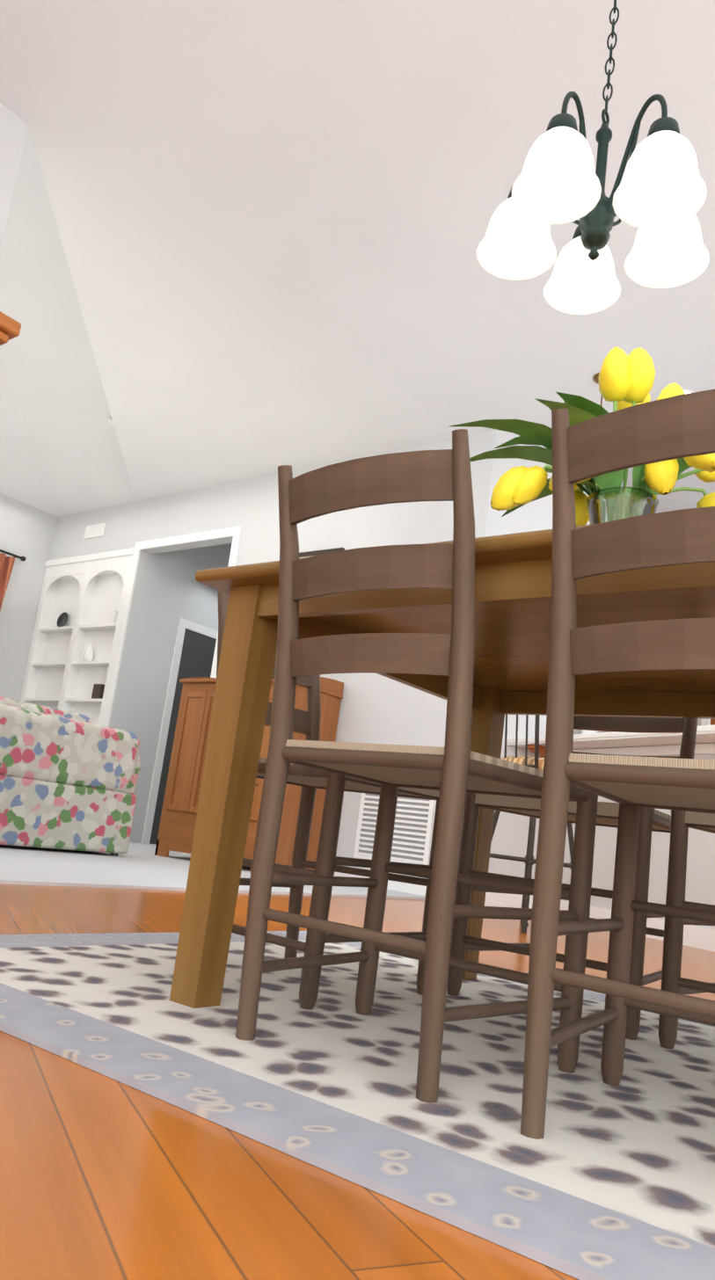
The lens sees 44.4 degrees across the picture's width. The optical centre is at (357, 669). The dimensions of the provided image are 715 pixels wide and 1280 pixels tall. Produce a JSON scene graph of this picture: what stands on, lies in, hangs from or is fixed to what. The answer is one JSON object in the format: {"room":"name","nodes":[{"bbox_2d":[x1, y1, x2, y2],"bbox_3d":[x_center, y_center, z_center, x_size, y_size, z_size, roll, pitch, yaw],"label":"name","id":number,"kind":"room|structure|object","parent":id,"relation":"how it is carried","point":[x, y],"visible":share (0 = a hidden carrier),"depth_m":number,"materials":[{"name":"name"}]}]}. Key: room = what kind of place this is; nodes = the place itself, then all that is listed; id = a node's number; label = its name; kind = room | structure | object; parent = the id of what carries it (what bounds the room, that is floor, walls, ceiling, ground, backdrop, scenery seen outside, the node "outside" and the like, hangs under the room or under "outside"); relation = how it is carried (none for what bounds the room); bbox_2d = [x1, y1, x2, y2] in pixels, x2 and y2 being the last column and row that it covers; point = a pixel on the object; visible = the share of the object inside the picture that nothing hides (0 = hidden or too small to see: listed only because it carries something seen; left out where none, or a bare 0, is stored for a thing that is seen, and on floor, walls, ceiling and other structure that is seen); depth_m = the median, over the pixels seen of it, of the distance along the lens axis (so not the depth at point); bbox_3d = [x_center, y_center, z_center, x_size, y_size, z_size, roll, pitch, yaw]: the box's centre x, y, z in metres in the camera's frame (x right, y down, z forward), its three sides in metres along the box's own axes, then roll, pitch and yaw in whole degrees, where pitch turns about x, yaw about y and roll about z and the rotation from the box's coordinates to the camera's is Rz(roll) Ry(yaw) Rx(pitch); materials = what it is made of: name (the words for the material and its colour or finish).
{"room":"dining room","nodes":[
{"label":"dining room","id":0,"kind":"room"},
{"bbox_2d":[0,101,28,247],"bbox_3d":[-2.781,-1.242,1.997,0.120,3.100,3.840,-1,-13,37],"label":"wall","id":1,"kind":"structure","parent":0,"point":[13,127],"depth_m":3.66,"materials":[{"name":"paint"}]},
{"bbox_2d":[0,493,57,702],"bbox_3d":[-5.285,-0.795,6.052,0.120,3.100,7.370,-1,-13,37],"label":"wall","id":2,"kind":"structure","parent":0,"point":[26,531],"depth_m":8.57,"materials":[{"name":"paint"}]},
{"bbox_2d":[0,549,26,560],"bbox_3d":[-3.953,-1.334,7.630,0.108,0.052,2.370,-1,-13,37],"label":"curtain rod","id":3,"kind":"object","parent":2,"relation":"attached to","point":[22,558],"visible":0.96,"depth_m":8.43,"materials":[{"name":"black metal"}]},
{"bbox_2d":[0,553,15,610],"bbox_3d":[-3.720,0.043,7.862,0.076,2.490,0.900,-1,-13,37],"label":"curtain","id":4,"kind":"object","parent":3,"relation":"hanging from","point":[6,564],"visible":1,"depth_m":8.35,"materials":[{"name":"fabric"}]},
{"bbox_2d":[48,472,279,565],"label":"wall","id":5,"kind":"structure","parent":0,"point":[250,504],"depth_m":7.65,"materials":[{"name":"paint"}]},
{"bbox_2d":[83,523,106,538],"bbox_3d":[-2.532,-1.335,8.439,0.300,0.130,0.015,-1,-13,37],"label":"supply air vent","id":6,"kind":"object","parent":5,"relation":"attached to","point":[96,530],"visible":0.98,"depth_m":8.43,"materials":[{"name":"white metal"}]},
{"bbox_2d":[109,536,232,842],"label":"door frame","id":7,"kind":"structure","parent":0,"point":[153,590],"depth_m":7.95,"materials":[{"name":"paint"}]},
{"bbox_2d":[130,543,231,843],"bbox_3d":[-1.283,0.266,8.914,0.120,3.100,2.030,-1,-13,37],"label":"wall","id":8,"kind":"structure","parent":0,"point":[193,600],"depth_m":8.25,"materials":[{"name":"paint"}]},
{"bbox_2d":[335,791,361,858],"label":"wall","id":9,"kind":"structure","parent":0,"point":[351,800],"depth_m":5.88,"materials":[{"name":"paint"}]},
{"bbox_2d":[353,792,434,865],"bbox_3d":[0.239,0.959,5.668,0.570,0.590,0.013,-1,-13,37],"label":"return air vent","id":10,"kind":"object","parent":9,"relation":"attached to","point":[412,831],"visible":0.48,"depth_m":5.61,"materials":[{"name":"white metal"}]},
{"bbox_2d":[0,883,714,1279],"bbox_3d":[0.529,1.038,3.241,12.740,0.050,10.940,-1,-13,37],"label":"floor","id":11,"kind":"structure","parent":0,"point":[102,1177],"depth_m":0.78,"materials":[{"name":"brown wood"}]},
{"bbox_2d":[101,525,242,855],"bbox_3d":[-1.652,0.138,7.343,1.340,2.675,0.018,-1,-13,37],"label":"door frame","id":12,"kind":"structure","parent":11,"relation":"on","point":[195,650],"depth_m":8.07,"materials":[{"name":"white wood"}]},
{"bbox_2d":[0,842,425,899],"bbox_3d":[-2.860,0.907,5.022,4.950,0.012,9.400,-1,-13,37],"label":"floor carpet","id":13,"kind":"object","parent":11,"relation":"on","point":[137,865],"visible":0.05,"depth_m":4.29,"materials":[{"name":"white carpet"}]},
{"bbox_2d":[0,311,21,345],"bbox_3d":[-1.930,-0.475,2.539,0.523,2.020,1.560,-1,-13,37],"label":"hutch","id":14,"kind":"object","parent":13,"relation":"on","point":[10,328],"visible":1,"depth_m":3.22,"materials":[{"name":"brown wood"}]},
{"bbox_2d":[0,696,140,856],"bbox_3d":[-2.163,0.599,5.161,0.900,0.840,1.510,-1,-13,37],"label":"sofa","id":15,"kind":"object","parent":13,"relation":"on","point":[68,781],"visible":1,"depth_m":5.06,"materials":[{"name":"multicoloured fabric"}]},
{"bbox_2d":[19,547,134,725],"bbox_3d":[-2.656,0.211,8.262,1.367,2.620,0.374,-1,-13,37],"label":"bookcase","id":16,"kind":"object","parent":13,"relation":"on","point":[70,659],"visible":0.54,"depth_m":8.31,"materials":[{"name":"white wood"}]},
{"bbox_2d":[154,676,343,872],"bbox_3d":[-0.774,0.695,6.115,1.080,1.355,0.586,-1,-13,37],"label":"cabinet","id":17,"kind":"object","parent":13,"relation":"on","point":[178,819],"visible":0.21,"depth_m":6.04,"materials":[{"name":"brown wood"}]},
{"bbox_2d":[0,930,714,1279],"bbox_3d":[0.390,0.651,1.459,2.440,0.009,1.520,-1,-13,37],"label":"rug","id":18,"kind":"object","parent":11,"relation":"on","point":[600,1181],"visible":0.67,"depth_m":1.12,"materials":[{"name":"fabric"}]},
{"bbox_2d":[215,589,439,1009],"bbox_3d":[-0.099,0.234,1.926,0.482,0.874,0.428,-1,-13,37],"label":"chair","id":19,"kind":"object","parent":18,"relation":"on","point":[309,781],"visible":0.31,"depth_m":1.83,"materials":[{"name":"brown wood"}]},
{"bbox_2d":[235,429,597,1102],"bbox_3d":[0.088,0.152,1.367,0.428,0.874,0.482,-1,-13,37],"label":"chair","id":20,"kind":"object","parent":18,"relation":"on","point":[454,770],"visible":0.85,"depth_m":1.27,"materials":[{"name":"brown wood"}]},
{"bbox_2d":[169,523,714,1008],"bbox_3d":[0.486,0.298,1.559,1.300,0.760,1.070,-1,-13,37],"label":"dining table","id":21,"kind":"object","parent":18,"relation":"on","point":[512,614],"visible":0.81,"depth_m":1.54,"materials":[{"name":"brown wood"}]},
{"bbox_3d":[0.470,-0.087,1.612,0.410,0.004,0.400,-1,-13,37],"label":"placemat","id":22,"kind":"object","parent":21,"relation":"on","visible":0},
{"bbox_2d":[585,487,658,524],"bbox_3d":[0.485,-0.203,1.634,0.132,0.235,0.132,-1,-13,37],"label":"vase","id":23,"kind":"object","parent":22,"relation":"on","point":[650,505],"visible":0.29,"depth_m":1.61,"materials":[{"name":"clear glass"}]},
{"bbox_2d":[449,347,714,525],"bbox_3d":[0.474,-0.350,1.645,0.626,0.480,0.669,-1,-13,37],"label":"tulips","id":24,"kind":"object","parent":23,"relation":"in","point":[625,380],"visible":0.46,"depth_m":1.63,"materials":[{"name":"plant"}]},
{"bbox_2d":[446,715,698,1039],"bbox_3d":[0.548,0.339,2.038,0.428,0.874,0.482,-1,-13,37],"label":"chair","id":25,"kind":"object","parent":18,"relation":"on","point":[651,819],"visible":0.29,"depth_m":1.91,"materials":[{"name":"brown wood"}]},
{"bbox_2d":[520,389,714,1139],"bbox_3d":[0.454,0.147,1.090,0.428,0.874,0.482,-1,-13,37],"label":"chair","id":26,"kind":"object","parent":18,"relation":"on","point":[671,428],"visible":0.98,"depth_m":1.04,"materials":[{"name":"brown wood"}]},
{"bbox_2d":[658,809,714,1048],"bbox_3d":[0.915,0.334,1.760,0.428,0.874,0.482,-1,-13,37],"label":"chair","id":27,"kind":"object","parent":18,"relation":"on","point":[681,823],"visible":0.77,"depth_m":1.66,"materials":[{"name":"brown wood"}]},
{"bbox_2d":[489,714,574,932],"bbox_3d":[0.838,0.629,4.174,0.445,1.175,0.432,14,-13,-33],"label":"stool","id":28,"kind":"object","parent":11,"relation":"on","point":[537,762],"visible":0.29,"depth_m":4.01,"materials":[{"name":"wood"}]},
{"bbox_2d":[0,0,714,516],"bbox_3d":[0.979,-2.441,3.902,12.740,0.890,10.940,-1,-13,37],"label":"ceiling","id":29,"kind":"structure","parent":0,"point":[272,218],"depth_m":4.23,"materials":[{"name":"paint"}]},
{"bbox_2d":[107,416,114,426],"bbox_3d":[-1.920,-1.961,6.939,0.120,0.029,0.118,-1,-13,37],"label":"smoke detector","id":30,"kind":"object","parent":29,"relation":"attached to","point":[110,422],"visible":0.42,"depth_m":6.91,"materials":[{"name":"white plastic"}]},
{"bbox_2d":[476,0,709,314],"bbox_3d":[0.577,-1.609,1.954,0.487,1.552,0.479,-1,-13,37],"label":"chandelier","id":31,"kind":"object","parent":29,"relation":"hanging from","point":[658,196],"visible":1,"depth_m":1.79,"materials":[{"name":"glass"}]},
{"bbox_2d":[592,372,602,406],"bbox_3d":[1.351,-1.078,4.980,0.156,1.271,0.156,-1,-13,37],"label":"pendant light","id":32,"kind":"object","parent":29,"relation":"hanging from","point":[595,378],"depth_m":5.08,"materials":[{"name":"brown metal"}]},
{"bbox_2d":[683,389,694,393],"bbox_3d":[1.932,-1.611,5.194,0.171,0.014,0.171,1,-13,31],"label":"recessed light","id":33,"kind":"object","parent":29,"relation":"in","point":[686,391],"visible":0.12,"depth_m":5.09,"materials":[{"name":"white"}]},
{"bbox_2d":[297,501,453,552],"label":"wall","id":34,"kind":"structure","parent":0,"point":[423,522],"depth_m":6.31,"materials":[{"name":"paint"}]},
{"bbox_2d":[298,547,344,558],"bbox_3d":[-0.387,-0.533,6.568,0.600,0.735,0.025,-1,-13,37],"label":"picture","id":35,"kind":"object","parent":34,"relation":"attached to","point":[303,555],"visible":0.12,"depth_m":6.59},
{"bbox_2d":[320,672,446,747],"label":"wall","id":36,"kind":"structure","parent":0,"point":[377,709],"depth_m":5.90,"materials":[{"name":"paint"}]},
{"bbox_2d":[470,458,492,538],"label":"wall","id":37,"kind":"structure","parent":0,"point":[481,469],"depth_m":5.85,"materials":[{"name":"paint"}]},
{"bbox_2d":[484,429,587,879],"bbox_3d":[1.059,-0.041,5.705,0.679,3.100,0.120,9,-11,-7],"label":"wall","id":38,"kind":"structure","parent":0,"point":[510,835],"depth_m":5.59,"materials":[{"name":"paint"}]},
{"bbox_2d":[585,482,626,524],"bbox_3d":[2.289,0.355,6.953,0.120,3.100,3.170,-1,-13,37],"label":"wall","id":39,"kind":"structure","parent":0,"point":[587,523],"depth_m":6.17,"materials":[{"name":"paint"}]},
{"bbox_2d":[573,729,610,734],"bbox_3d":[2.295,0.744,6.843,0.012,0.477,3.160,-1,-13,37],"label":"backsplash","id":40,"kind":"structure","parent":39,"relation":"attached to","point":[576,731],"depth_m":5.68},
{"bbox_2d":[697,718,710,726],"bbox_3d":[2.349,0.275,6.544,0.458,0.450,0.764,-1,-13,37],"label":"microwave","id":41,"kind":"object","parent":39,"relation":"attached to","point":[702,722],"visible":0.08,"depth_m":6.54,"materials":[{"name":"white plastic"}]},
{"bbox_2d":[710,719,714,725],"bbox_3d":[2.815,0.155,7.254,0.349,0.953,0.973,-1,-13,37],"label":"upper cabinet","id":42,"kind":"object","parent":39,"relation":"attached to","point":[712,722],"depth_m":6.96,"materials":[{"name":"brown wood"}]},
{"bbox_2d":[533,753,714,929],"bbox_3d":[1.757,0.876,4.367,0.140,0.993,2.559,12,-12,-25],"label":"wall","id":43,"kind":"structure","parent":0,"point":[700,880],"depth_m":4.54,"materials":[{"name":"paint"}]},
{"bbox_2d":[189,853,714,952],"bbox_3d":[0.154,0.820,2.751,12.500,0.100,9.400,-1,-13,37],"label":"baseboard","id":44,"kind":"structure","parent":43,"relation":"attached to","point":[698,937],"depth_m":4.89,"materials":[{"name":"white wood"}]},
{"bbox_2d":[506,724,714,757],"bbox_3d":[1.727,0.493,4.345,0.434,0.345,2.816,12,-12,-25],"label":"bar","id":45,"kind":"object","parent":43,"relation":"on","point":[705,734],"visible":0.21,"depth_m":4.70,"materials":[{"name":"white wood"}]},
{"bbox_2d":[572,743,714,756],"bbox_3d":[1.792,0.416,4.468,2.308,0.049,1.329,-1,-13,37],"label":"trim","id":46,"kind":"structure","parent":43,"relation":"attached to","point":[699,748],"depth_m":4.72,"materials":[{"name":"white wood"}]},
{"bbox_3d":[4.577,1.685,4.034,7.020,0.004,4.400,-1,-13,37],"label":"floor","id":47,"kind":"structure","parent":0,"visible":0},
{"bbox_3d":[2.745,1.282,5.624,2.180,0.916,4.267,-1,-13,37],"label":"base cabinet","id":48,"kind":"object","parent":47,"relation":"on","visible":0},
{"bbox_2d":[580,729,597,734],"bbox_3d":[1.472,0.477,5.590,0.116,0.329,0.116,-1,-13,37],"label":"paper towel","id":49,"kind":"object","parent":48,"relation":"on","point":[583,731],"depth_m":5.56,"materials":[{"name":"white paper"}]}
]}

